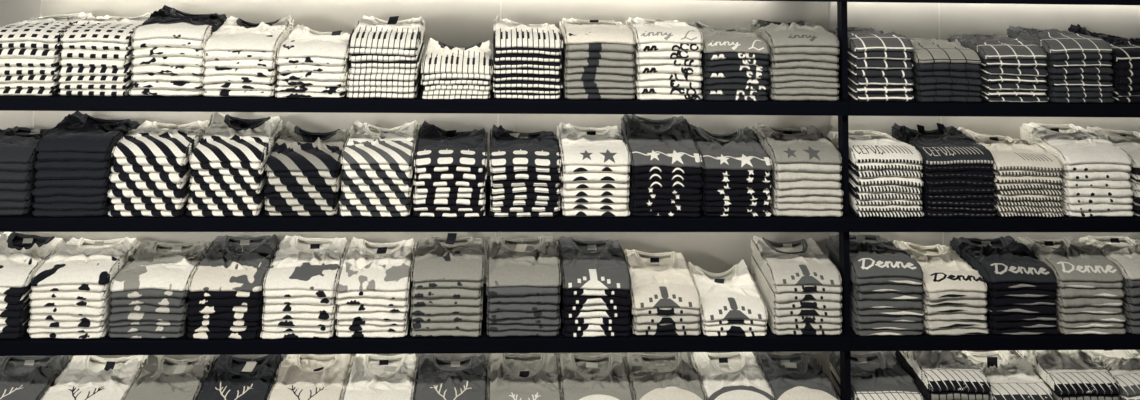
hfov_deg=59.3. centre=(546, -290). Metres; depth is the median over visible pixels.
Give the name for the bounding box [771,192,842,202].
shirt
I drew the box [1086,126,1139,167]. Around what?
shirt
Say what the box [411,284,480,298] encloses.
shirt
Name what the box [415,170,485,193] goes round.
shirt
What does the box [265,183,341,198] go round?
shirt
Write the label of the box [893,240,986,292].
shirt
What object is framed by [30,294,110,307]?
shirt
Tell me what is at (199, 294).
shirt
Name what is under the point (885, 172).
shirt
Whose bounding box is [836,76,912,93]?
shirt
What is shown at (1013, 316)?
shirt
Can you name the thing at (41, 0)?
trim
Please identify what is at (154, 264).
shirt
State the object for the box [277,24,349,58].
shirt
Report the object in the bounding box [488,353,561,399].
shirt
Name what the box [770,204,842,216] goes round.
shirt
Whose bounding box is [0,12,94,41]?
shirt
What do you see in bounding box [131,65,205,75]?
shirt
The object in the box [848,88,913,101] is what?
shirt
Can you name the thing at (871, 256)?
shirt
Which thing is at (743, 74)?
shirt
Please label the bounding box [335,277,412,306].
shirt
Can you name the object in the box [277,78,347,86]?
shirt
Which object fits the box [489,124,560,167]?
shirt
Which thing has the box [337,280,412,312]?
shirt
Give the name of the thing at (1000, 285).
shirt
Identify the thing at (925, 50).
shirt
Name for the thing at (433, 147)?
shirt
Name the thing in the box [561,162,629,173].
shirt
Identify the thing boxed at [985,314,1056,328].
shirt
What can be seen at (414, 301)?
shirt
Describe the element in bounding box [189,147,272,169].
shirt
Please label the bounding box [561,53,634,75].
shirt
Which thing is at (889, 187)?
shirt
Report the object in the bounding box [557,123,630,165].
shirt
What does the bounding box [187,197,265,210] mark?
shirt
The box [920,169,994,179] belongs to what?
shirt
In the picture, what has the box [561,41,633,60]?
shirt
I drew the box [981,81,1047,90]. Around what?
shirt
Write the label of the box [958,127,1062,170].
shirt
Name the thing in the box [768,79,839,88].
shirt
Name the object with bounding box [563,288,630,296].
shirt
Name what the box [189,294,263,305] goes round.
shirt
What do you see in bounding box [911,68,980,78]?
shirt
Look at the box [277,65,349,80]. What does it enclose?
shirt
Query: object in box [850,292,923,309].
shirt
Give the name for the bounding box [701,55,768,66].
shirt
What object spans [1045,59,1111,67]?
shirt
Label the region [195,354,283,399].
shirt
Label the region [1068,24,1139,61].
shirt
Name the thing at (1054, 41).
shirt
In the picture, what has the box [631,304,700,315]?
shirt
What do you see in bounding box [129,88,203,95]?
shirt
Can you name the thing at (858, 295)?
shirt
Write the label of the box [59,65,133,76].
shirt
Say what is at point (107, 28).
shirt
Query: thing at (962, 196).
shirt
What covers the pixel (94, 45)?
shirt
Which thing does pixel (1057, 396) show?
shirt
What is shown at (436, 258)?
shirt
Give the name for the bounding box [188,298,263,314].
shirt
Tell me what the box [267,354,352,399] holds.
shirt
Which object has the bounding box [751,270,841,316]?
shirt
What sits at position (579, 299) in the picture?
shirt
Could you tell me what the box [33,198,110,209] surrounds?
shirt
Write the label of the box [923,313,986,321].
shirt
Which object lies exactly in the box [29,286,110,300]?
shirt
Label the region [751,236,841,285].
shirt
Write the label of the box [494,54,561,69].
shirt
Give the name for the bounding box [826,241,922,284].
shirt
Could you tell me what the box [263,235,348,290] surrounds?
shirt
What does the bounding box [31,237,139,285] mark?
shirt
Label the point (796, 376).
shirt
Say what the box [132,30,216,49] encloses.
shirt
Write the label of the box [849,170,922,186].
shirt
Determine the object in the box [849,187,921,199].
shirt
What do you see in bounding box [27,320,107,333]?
shirt
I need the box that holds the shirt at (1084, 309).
[1054,304,1121,313]
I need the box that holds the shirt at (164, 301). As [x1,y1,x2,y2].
[110,296,188,306]
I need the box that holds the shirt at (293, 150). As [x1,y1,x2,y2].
[265,121,348,171]
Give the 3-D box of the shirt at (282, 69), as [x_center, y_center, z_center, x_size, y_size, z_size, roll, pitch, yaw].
[-0.841,1.285,3.683,0.240,0.034,0.327,1,-6,-3]
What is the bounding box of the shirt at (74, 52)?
[59,48,133,59]
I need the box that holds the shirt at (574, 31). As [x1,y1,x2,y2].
[560,18,635,44]
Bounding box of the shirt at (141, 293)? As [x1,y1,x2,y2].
[110,289,188,298]
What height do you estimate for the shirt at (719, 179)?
0.028 m
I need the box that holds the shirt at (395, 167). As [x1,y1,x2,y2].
[342,149,415,170]
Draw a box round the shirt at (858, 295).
[828,255,922,300]
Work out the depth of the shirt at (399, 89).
3.53 m
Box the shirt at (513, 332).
[487,329,558,336]
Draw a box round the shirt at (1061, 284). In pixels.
[1056,280,1122,288]
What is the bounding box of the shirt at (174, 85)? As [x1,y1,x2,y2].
[130,81,203,89]
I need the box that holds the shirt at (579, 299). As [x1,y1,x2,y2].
[561,279,631,305]
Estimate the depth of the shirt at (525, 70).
3.57 m
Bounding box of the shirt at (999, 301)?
[986,294,1055,305]
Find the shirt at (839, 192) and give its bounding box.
[770,183,843,196]
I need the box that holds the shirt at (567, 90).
[560,70,635,93]
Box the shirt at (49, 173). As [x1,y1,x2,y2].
[35,164,113,178]
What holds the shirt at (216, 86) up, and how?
on the shirt at (212, 93)
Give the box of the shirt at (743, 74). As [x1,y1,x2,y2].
[701,66,769,79]
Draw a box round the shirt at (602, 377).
[558,353,633,399]
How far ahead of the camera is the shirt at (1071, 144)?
3.75 m
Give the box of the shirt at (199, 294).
[188,287,264,298]
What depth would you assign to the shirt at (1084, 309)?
3.59 m
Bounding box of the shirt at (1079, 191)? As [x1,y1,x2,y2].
[1061,186,1133,196]
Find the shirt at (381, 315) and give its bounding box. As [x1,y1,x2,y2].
[335,285,411,320]
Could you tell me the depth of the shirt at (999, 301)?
3.58 m
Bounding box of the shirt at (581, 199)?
[561,196,628,202]
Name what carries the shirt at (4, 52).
on the shirt at (10, 62)
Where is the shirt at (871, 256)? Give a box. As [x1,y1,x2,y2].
[826,234,923,278]
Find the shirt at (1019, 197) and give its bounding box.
[993,192,1061,200]
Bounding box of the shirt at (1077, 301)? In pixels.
[1054,296,1122,307]
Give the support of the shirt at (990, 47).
on the shirt at (1010, 63)
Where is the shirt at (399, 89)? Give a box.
[347,71,420,92]
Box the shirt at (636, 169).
[630,163,701,173]
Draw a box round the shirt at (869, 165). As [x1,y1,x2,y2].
[827,137,921,170]
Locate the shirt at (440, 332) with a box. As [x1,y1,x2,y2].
[410,325,480,336]
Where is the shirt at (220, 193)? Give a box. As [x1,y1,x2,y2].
[188,182,265,197]
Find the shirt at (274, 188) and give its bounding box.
[264,178,341,192]
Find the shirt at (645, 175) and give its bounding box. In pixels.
[629,165,701,181]
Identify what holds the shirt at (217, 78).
on the shirt at (216, 86)
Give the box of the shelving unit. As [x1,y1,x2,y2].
[0,0,1139,399]
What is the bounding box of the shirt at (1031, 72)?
[980,65,1047,76]
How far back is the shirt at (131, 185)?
3.46 m
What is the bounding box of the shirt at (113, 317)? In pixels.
[108,311,187,321]
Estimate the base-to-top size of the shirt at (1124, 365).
0.072 m
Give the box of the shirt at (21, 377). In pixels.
[0,356,69,399]
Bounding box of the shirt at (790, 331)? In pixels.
[767,319,841,334]
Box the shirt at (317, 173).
[267,164,342,178]
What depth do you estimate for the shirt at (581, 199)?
3.53 m
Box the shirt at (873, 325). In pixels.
[850,315,923,329]
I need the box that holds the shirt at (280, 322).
[262,306,337,325]
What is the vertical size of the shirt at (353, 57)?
0.029 m
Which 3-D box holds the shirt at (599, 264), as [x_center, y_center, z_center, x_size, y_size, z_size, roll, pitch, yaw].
[0.170,2.022,3.663,0.244,0.059,0.324,1,-6,-3]
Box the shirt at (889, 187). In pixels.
[849,177,922,193]
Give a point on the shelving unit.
(848, 341)
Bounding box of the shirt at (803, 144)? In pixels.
[752,123,841,163]
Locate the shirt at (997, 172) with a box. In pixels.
[992,169,1061,176]
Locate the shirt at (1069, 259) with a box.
[1016,236,1122,281]
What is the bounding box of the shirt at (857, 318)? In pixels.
[850,307,922,322]
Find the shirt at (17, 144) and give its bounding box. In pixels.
[0,126,49,162]
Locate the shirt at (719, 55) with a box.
[700,51,769,59]
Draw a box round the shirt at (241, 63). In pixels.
[204,58,276,68]
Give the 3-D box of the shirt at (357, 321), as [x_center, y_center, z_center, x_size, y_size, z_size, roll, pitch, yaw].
[-0.614,2.134,3.610,0.240,0.023,0.326,1,-6,-3]
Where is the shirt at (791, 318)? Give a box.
[753,279,842,323]
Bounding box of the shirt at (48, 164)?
[34,157,113,169]
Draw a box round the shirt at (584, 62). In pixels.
[561,46,634,67]
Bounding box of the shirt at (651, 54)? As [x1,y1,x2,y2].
[634,45,701,58]
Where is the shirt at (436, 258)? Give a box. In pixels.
[411,233,484,281]
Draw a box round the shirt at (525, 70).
[493,62,559,74]
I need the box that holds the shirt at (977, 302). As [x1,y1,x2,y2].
[922,297,986,306]
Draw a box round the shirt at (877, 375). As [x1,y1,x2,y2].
[829,351,922,399]
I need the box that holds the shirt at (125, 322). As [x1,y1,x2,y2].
[108,316,187,325]
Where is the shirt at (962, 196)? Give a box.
[921,191,994,199]
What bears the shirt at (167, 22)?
on the shirt at (152, 42)
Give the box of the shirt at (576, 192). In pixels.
[560,180,628,196]
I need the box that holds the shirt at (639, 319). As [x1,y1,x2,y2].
[633,314,699,323]
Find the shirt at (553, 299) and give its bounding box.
[488,259,559,303]
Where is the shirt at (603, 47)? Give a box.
[561,32,633,52]
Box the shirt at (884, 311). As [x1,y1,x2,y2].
[850,302,923,315]
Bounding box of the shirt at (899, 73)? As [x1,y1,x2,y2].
[848,66,912,77]
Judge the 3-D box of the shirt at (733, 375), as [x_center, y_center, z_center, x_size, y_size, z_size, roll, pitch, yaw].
[0.677,2.443,3.646,0.245,0.055,0.327,1,-6,-3]
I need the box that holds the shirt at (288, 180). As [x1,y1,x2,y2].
[265,167,342,185]
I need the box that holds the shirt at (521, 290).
[486,272,559,296]
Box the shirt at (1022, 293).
[986,286,1055,297]
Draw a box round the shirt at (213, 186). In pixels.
[189,173,266,190]
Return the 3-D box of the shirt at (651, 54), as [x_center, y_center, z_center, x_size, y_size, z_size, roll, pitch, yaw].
[0.434,1.256,3.749,0.236,0.031,0.331,1,-6,-3]
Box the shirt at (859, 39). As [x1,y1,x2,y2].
[829,27,912,51]
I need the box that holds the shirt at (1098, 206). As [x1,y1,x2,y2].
[1061,200,1132,211]
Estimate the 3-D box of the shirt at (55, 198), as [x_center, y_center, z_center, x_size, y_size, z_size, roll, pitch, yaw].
[-1.655,1.703,3.601,0.244,0.027,0.324,1,-6,-3]
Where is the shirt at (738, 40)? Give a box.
[688,20,769,53]
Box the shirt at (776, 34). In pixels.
[749,20,838,46]
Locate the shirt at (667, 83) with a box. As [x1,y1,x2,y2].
[633,68,700,88]
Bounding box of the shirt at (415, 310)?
[411,271,482,314]
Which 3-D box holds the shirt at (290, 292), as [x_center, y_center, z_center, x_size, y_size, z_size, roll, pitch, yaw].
[-0.865,2.031,3.606,0.248,0.031,0.330,1,-6,-3]
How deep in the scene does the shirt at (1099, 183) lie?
3.63 m
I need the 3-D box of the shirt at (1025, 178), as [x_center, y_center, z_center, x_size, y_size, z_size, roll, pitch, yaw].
[1.740,1.716,3.769,0.254,0.026,0.332,1,-6,-3]
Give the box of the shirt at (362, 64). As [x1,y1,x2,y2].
[350,42,424,68]
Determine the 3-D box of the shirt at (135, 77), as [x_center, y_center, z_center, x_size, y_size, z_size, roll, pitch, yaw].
[-1.342,1.305,3.654,0.247,0.030,0.330,1,-6,-3]
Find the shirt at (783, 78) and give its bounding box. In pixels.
[769,75,837,82]
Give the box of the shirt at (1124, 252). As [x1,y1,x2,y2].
[1077,236,1139,279]
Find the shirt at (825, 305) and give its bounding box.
[751,264,841,309]
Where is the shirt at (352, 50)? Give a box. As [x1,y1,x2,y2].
[348,35,423,56]
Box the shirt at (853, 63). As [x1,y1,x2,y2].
[837,55,912,69]
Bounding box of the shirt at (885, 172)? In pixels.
[849,165,922,177]
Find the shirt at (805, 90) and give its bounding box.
[768,84,838,95]
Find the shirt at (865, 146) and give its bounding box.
[826,130,921,163]
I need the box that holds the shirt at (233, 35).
[203,15,293,51]
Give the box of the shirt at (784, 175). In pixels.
[770,168,841,181]
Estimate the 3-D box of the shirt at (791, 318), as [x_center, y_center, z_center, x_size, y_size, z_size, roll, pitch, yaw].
[0.915,2.168,3.683,0.250,0.028,0.329,1,-6,-3]
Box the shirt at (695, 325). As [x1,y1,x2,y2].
[629,309,699,330]
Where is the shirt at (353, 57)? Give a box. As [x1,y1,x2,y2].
[349,39,422,61]
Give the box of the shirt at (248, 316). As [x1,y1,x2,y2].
[188,308,262,320]
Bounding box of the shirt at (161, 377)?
[123,355,216,399]
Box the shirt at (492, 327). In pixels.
[487,323,559,330]
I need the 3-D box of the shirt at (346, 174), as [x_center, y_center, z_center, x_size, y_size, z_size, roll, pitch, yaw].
[-0.606,1.646,3.657,0.247,0.032,0.331,1,-6,-3]
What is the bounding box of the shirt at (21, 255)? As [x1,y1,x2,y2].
[0,232,64,287]
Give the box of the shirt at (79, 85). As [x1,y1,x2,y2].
[58,79,132,89]
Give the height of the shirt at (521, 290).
0.034 m
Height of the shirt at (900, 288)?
0.032 m
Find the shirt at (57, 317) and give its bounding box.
[30,305,111,321]
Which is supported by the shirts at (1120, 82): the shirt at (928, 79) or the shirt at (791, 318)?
the shirt at (928, 79)
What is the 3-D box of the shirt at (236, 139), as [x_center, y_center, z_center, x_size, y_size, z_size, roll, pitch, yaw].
[-1.127,1.543,3.642,0.255,0.099,0.331,1,-6,-3]
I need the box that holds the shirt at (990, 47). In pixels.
[947,33,1046,59]
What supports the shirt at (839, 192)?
on the shirt at (810, 198)
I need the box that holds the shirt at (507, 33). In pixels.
[493,16,562,48]
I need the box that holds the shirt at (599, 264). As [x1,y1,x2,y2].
[558,236,631,289]
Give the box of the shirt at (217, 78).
[202,72,278,83]
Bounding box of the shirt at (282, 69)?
[277,60,350,73]
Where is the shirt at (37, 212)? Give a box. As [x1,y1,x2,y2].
[33,205,109,216]
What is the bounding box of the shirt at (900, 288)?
[828,251,923,292]
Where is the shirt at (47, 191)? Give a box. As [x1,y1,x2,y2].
[32,186,109,195]
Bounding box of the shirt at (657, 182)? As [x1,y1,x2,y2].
[628,172,702,188]
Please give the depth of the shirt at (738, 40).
3.66 m
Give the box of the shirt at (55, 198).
[34,193,108,202]
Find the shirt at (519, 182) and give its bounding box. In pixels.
[491,179,559,186]
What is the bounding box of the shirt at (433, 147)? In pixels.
[414,120,487,166]
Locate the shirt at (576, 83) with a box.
[560,69,634,88]
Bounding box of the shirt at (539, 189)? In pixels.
[490,179,560,193]
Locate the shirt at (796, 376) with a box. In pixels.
[756,352,838,399]
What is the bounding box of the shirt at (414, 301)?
[411,280,482,305]
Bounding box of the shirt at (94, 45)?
[61,41,132,50]
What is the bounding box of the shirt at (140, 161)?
[113,153,190,165]
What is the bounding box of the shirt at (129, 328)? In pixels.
[108,319,187,332]
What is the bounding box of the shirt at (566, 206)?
[560,193,628,210]
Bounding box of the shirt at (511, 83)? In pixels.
[493,80,562,88]
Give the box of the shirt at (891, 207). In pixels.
[849,199,921,210]
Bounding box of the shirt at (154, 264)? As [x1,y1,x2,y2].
[110,240,210,291]
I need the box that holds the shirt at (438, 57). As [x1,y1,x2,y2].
[421,38,492,74]
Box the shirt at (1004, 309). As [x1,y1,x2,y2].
[986,303,1056,314]
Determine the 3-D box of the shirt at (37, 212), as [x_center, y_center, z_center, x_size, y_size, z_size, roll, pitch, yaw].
[-1.655,1.747,3.594,0.247,0.020,0.329,1,-6,-3]
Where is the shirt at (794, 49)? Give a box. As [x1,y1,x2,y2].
[751,30,839,55]
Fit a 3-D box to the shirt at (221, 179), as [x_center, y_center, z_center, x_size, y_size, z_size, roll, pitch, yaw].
[-1.130,1.651,3.631,0.244,0.029,0.327,1,-6,-3]
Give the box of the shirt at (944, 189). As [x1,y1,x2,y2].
[921,183,994,193]
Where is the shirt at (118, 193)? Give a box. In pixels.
[108,181,190,197]
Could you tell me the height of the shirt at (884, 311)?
0.025 m
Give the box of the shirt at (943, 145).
[891,123,993,164]
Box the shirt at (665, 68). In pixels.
[634,60,701,75]
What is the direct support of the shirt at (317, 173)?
on the shirt at (288, 180)
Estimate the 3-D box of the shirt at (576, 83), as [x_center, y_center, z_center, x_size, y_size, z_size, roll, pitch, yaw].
[0.183,1.355,3.727,0.253,0.026,0.331,1,-6,-3]
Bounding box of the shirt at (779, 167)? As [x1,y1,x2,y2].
[771,160,841,172]
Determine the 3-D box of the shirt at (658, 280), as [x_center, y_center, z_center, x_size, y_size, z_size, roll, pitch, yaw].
[0.416,2.080,3.667,0.245,0.076,0.329,1,-6,-3]
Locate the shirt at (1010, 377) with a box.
[962,350,1053,399]
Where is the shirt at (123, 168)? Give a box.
[111,161,189,172]
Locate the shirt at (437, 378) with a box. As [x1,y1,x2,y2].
[413,354,487,399]
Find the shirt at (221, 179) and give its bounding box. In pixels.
[190,170,266,183]
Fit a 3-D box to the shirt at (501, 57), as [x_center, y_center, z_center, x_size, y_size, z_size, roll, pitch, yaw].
[-0.077,1.259,3.724,0.245,0.030,0.329,1,-6,-3]
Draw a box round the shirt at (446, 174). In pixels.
[415,145,486,180]
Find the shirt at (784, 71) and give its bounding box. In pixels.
[767,65,837,76]
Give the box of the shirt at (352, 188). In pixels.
[341,167,414,192]
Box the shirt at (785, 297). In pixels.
[751,256,841,302]
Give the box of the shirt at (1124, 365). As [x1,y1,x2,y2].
[1076,350,1139,396]
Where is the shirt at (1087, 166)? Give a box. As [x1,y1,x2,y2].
[1021,137,1130,171]
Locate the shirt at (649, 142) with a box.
[621,114,701,167]
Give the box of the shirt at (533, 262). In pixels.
[486,236,560,287]
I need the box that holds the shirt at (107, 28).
[60,12,152,42]
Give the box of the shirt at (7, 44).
[0,41,61,49]
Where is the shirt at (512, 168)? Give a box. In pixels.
[490,139,559,173]
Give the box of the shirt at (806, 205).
[771,199,842,209]
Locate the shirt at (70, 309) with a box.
[30,302,110,315]
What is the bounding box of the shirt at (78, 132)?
[36,111,140,152]
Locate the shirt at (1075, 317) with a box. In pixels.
[1056,311,1125,321]
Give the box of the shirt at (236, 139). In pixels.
[189,112,281,162]
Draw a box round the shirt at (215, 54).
[203,49,277,60]
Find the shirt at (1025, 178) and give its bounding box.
[993,175,1062,183]
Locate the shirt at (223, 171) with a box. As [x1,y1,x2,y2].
[190,163,265,176]
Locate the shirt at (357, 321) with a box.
[337,300,410,325]
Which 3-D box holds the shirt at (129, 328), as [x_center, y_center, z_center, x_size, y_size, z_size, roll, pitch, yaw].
[-1.382,2.134,3.572,0.252,0.024,0.325,1,-6,-3]
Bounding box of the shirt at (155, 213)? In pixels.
[108,200,188,216]
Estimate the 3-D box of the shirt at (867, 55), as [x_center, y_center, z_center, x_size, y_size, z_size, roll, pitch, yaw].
[1.220,1.274,3.791,0.214,0.039,0.324,1,-6,-3]
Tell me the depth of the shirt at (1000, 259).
3.68 m
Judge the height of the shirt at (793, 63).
0.035 m
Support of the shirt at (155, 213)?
on the shelving unit
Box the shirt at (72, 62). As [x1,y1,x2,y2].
[59,58,132,68]
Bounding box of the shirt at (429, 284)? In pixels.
[413,257,482,288]
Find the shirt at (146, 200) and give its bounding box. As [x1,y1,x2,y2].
[110,190,189,203]
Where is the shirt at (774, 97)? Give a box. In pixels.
[767,90,838,100]
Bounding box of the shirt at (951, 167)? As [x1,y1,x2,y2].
[921,162,992,171]
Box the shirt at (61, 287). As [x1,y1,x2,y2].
[31,249,136,291]
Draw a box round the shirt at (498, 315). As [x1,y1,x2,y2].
[487,289,558,319]
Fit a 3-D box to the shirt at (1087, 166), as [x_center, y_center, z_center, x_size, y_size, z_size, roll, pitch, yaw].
[2.001,1.679,3.789,0.250,0.034,0.327,1,-6,-3]
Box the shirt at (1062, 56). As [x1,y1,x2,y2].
[1008,35,1111,60]
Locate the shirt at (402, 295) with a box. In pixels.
[336,282,410,299]
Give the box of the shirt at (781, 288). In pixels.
[752,250,841,292]
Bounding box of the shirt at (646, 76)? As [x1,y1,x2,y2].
[634,67,702,80]
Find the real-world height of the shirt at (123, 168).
0.029 m
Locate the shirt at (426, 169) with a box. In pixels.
[415,165,484,172]
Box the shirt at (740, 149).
[690,124,772,170]
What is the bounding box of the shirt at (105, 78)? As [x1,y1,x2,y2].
[57,73,132,82]
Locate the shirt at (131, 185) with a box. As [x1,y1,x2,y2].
[109,175,190,190]
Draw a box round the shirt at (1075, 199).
[1061,195,1132,204]
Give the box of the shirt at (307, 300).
[264,292,336,304]
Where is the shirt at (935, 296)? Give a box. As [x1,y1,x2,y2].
[922,290,986,300]
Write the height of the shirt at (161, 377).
0.068 m
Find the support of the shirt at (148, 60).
on the shirt at (145, 69)
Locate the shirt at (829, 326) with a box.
[767,312,841,329]
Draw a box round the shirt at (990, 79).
[979,71,1045,83]
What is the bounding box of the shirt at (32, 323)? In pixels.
[28,313,110,327]
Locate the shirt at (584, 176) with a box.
[559,160,629,182]
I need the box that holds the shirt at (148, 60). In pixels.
[132,56,205,66]
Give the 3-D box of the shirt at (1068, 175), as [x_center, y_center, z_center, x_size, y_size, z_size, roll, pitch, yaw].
[2.003,1.710,3.786,0.242,0.035,0.326,1,-6,-3]
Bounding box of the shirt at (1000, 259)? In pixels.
[950,235,1055,283]
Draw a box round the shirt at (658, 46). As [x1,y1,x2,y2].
[635,41,702,51]
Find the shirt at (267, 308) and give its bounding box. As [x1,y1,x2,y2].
[263,297,336,313]
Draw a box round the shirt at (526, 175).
[490,168,560,180]
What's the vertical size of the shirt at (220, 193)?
0.026 m
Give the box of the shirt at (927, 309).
[922,303,986,313]
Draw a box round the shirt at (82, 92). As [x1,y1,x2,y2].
[58,87,130,95]
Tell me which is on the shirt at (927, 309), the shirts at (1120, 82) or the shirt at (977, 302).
the shirt at (977, 302)
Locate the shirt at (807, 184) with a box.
[772,177,840,189]
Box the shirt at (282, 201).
[265,189,340,205]
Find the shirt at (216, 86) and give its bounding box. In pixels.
[202,77,277,90]
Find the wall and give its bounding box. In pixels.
[0,0,1139,392]
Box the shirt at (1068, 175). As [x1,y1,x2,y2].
[1061,171,1129,179]
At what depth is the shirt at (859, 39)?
3.68 m
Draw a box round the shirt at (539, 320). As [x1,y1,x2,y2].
[487,308,560,324]
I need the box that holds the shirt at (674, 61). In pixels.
[633,53,700,66]
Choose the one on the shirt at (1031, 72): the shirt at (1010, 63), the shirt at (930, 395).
the shirt at (1010, 63)
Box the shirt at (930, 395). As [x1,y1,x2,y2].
[895,351,989,399]
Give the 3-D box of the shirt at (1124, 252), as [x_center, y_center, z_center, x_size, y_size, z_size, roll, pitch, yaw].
[2.208,2.033,3.763,0.250,0.074,0.331,1,-6,-3]
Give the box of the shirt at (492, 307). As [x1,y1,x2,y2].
[487,297,559,311]
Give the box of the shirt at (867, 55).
[848,48,911,60]
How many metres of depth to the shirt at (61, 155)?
3.46 m
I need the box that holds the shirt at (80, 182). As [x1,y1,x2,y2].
[34,177,110,187]
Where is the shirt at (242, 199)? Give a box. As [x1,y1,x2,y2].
[188,188,264,203]
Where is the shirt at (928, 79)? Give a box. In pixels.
[912,75,982,85]
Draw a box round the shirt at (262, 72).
[203,65,277,76]
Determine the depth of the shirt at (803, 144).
3.67 m
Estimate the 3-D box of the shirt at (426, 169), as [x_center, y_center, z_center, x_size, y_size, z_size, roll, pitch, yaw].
[-0.350,1.633,3.675,0.245,0.033,0.324,1,-6,-3]
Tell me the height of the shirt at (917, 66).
0.035 m
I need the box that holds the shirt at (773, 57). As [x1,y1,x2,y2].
[768,51,838,62]
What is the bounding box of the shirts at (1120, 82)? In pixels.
[0,54,1139,399]
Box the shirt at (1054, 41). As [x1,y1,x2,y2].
[1007,26,1111,53]
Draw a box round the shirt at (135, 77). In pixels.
[131,74,204,82]
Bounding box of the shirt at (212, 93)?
[202,89,276,96]
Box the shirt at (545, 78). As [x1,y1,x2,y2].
[493,61,560,82]
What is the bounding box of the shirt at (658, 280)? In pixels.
[624,249,700,309]
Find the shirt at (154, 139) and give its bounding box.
[112,120,208,157]
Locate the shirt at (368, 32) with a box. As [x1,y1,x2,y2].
[348,15,424,48]
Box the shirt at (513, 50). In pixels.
[494,47,560,55]
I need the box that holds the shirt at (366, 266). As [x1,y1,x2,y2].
[336,237,415,292]
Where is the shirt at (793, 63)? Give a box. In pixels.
[768,60,838,69]
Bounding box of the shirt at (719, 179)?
[701,172,772,183]
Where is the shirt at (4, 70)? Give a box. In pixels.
[0,65,61,75]
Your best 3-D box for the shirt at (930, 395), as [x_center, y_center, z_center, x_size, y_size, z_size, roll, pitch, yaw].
[1.454,2.443,3.687,0.218,0.044,0.322,1,-6,-3]
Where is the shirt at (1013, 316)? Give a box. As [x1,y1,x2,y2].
[986,312,1056,320]
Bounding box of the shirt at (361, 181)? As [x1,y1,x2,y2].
[341,178,410,185]
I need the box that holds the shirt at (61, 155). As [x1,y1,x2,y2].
[37,150,112,160]
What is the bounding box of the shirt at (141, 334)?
[108,324,188,337]
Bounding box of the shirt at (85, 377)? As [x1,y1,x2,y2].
[40,355,147,399]
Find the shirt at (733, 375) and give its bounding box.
[691,352,774,399]
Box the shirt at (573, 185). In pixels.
[562,181,629,189]
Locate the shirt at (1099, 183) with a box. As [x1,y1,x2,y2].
[1060,176,1131,187]
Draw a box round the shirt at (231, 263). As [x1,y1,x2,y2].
[189,234,281,291]
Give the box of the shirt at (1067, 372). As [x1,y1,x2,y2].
[1015,350,1118,394]
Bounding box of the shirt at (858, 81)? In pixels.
[837,69,913,86]
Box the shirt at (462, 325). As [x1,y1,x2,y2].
[411,291,481,329]
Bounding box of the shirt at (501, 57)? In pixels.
[493,47,561,62]
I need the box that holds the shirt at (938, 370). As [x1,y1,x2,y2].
[900,351,990,392]
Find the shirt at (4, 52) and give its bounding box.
[0,48,62,58]
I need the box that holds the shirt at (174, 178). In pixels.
[109,167,190,183]
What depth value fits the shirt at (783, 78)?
3.62 m
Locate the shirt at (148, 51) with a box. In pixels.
[131,47,205,57]
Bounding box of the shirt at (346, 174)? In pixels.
[341,156,414,179]
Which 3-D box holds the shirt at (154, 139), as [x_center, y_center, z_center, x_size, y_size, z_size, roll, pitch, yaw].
[-1.394,1.544,3.631,0.260,0.057,0.325,1,-6,-3]
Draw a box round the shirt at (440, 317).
[410,279,483,321]
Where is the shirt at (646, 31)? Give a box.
[625,17,702,43]
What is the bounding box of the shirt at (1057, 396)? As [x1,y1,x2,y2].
[1013,350,1119,399]
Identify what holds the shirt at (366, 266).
on the shirt at (402, 295)
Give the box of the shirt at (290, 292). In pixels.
[263,288,336,297]
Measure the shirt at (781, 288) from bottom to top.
0.033 m
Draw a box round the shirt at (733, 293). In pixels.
[688,259,767,321]
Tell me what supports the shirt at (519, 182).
on the shirt at (539, 189)
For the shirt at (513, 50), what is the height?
0.033 m
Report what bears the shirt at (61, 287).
on the shirt at (34, 295)
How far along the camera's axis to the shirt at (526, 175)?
3.53 m
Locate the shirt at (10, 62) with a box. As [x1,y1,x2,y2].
[0,57,61,66]
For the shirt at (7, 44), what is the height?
0.036 m
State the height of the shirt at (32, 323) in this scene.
0.023 m
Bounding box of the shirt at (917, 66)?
[911,60,980,71]
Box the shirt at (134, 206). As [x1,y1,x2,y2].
[108,197,189,210]
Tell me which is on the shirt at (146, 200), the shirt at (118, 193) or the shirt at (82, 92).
the shirt at (118, 193)
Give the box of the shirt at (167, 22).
[132,5,226,39]
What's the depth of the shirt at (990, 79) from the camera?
3.65 m
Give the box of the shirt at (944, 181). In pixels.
[921,175,994,185]
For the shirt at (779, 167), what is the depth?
3.58 m
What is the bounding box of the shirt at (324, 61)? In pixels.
[276,54,349,65]
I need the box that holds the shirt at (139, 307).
[110,298,189,313]
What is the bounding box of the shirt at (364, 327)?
[335,296,411,331]
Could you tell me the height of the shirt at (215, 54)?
0.040 m
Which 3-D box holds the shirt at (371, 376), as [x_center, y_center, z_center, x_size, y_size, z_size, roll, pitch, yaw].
[-0.595,2.400,3.584,0.243,0.072,0.328,1,-6,-3]
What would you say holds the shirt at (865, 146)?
on the shirt at (869, 165)
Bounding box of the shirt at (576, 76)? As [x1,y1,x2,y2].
[561,60,633,81]
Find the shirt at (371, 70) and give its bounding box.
[349,57,421,73]
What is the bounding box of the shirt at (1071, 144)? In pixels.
[1020,122,1131,164]
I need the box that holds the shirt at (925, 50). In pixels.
[907,38,980,63]
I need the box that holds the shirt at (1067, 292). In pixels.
[1055,287,1124,297]
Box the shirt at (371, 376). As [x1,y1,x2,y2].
[342,354,417,399]
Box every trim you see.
[25,0,42,233]
[495,0,501,236]
[938,3,943,244]
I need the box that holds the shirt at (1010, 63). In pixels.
[948,41,1046,68]
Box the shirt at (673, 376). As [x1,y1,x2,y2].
[624,352,705,399]
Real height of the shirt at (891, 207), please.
0.022 m
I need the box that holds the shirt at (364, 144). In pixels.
[341,120,418,164]
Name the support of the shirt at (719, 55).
on the shirt at (755, 62)
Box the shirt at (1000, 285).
[952,247,1056,289]

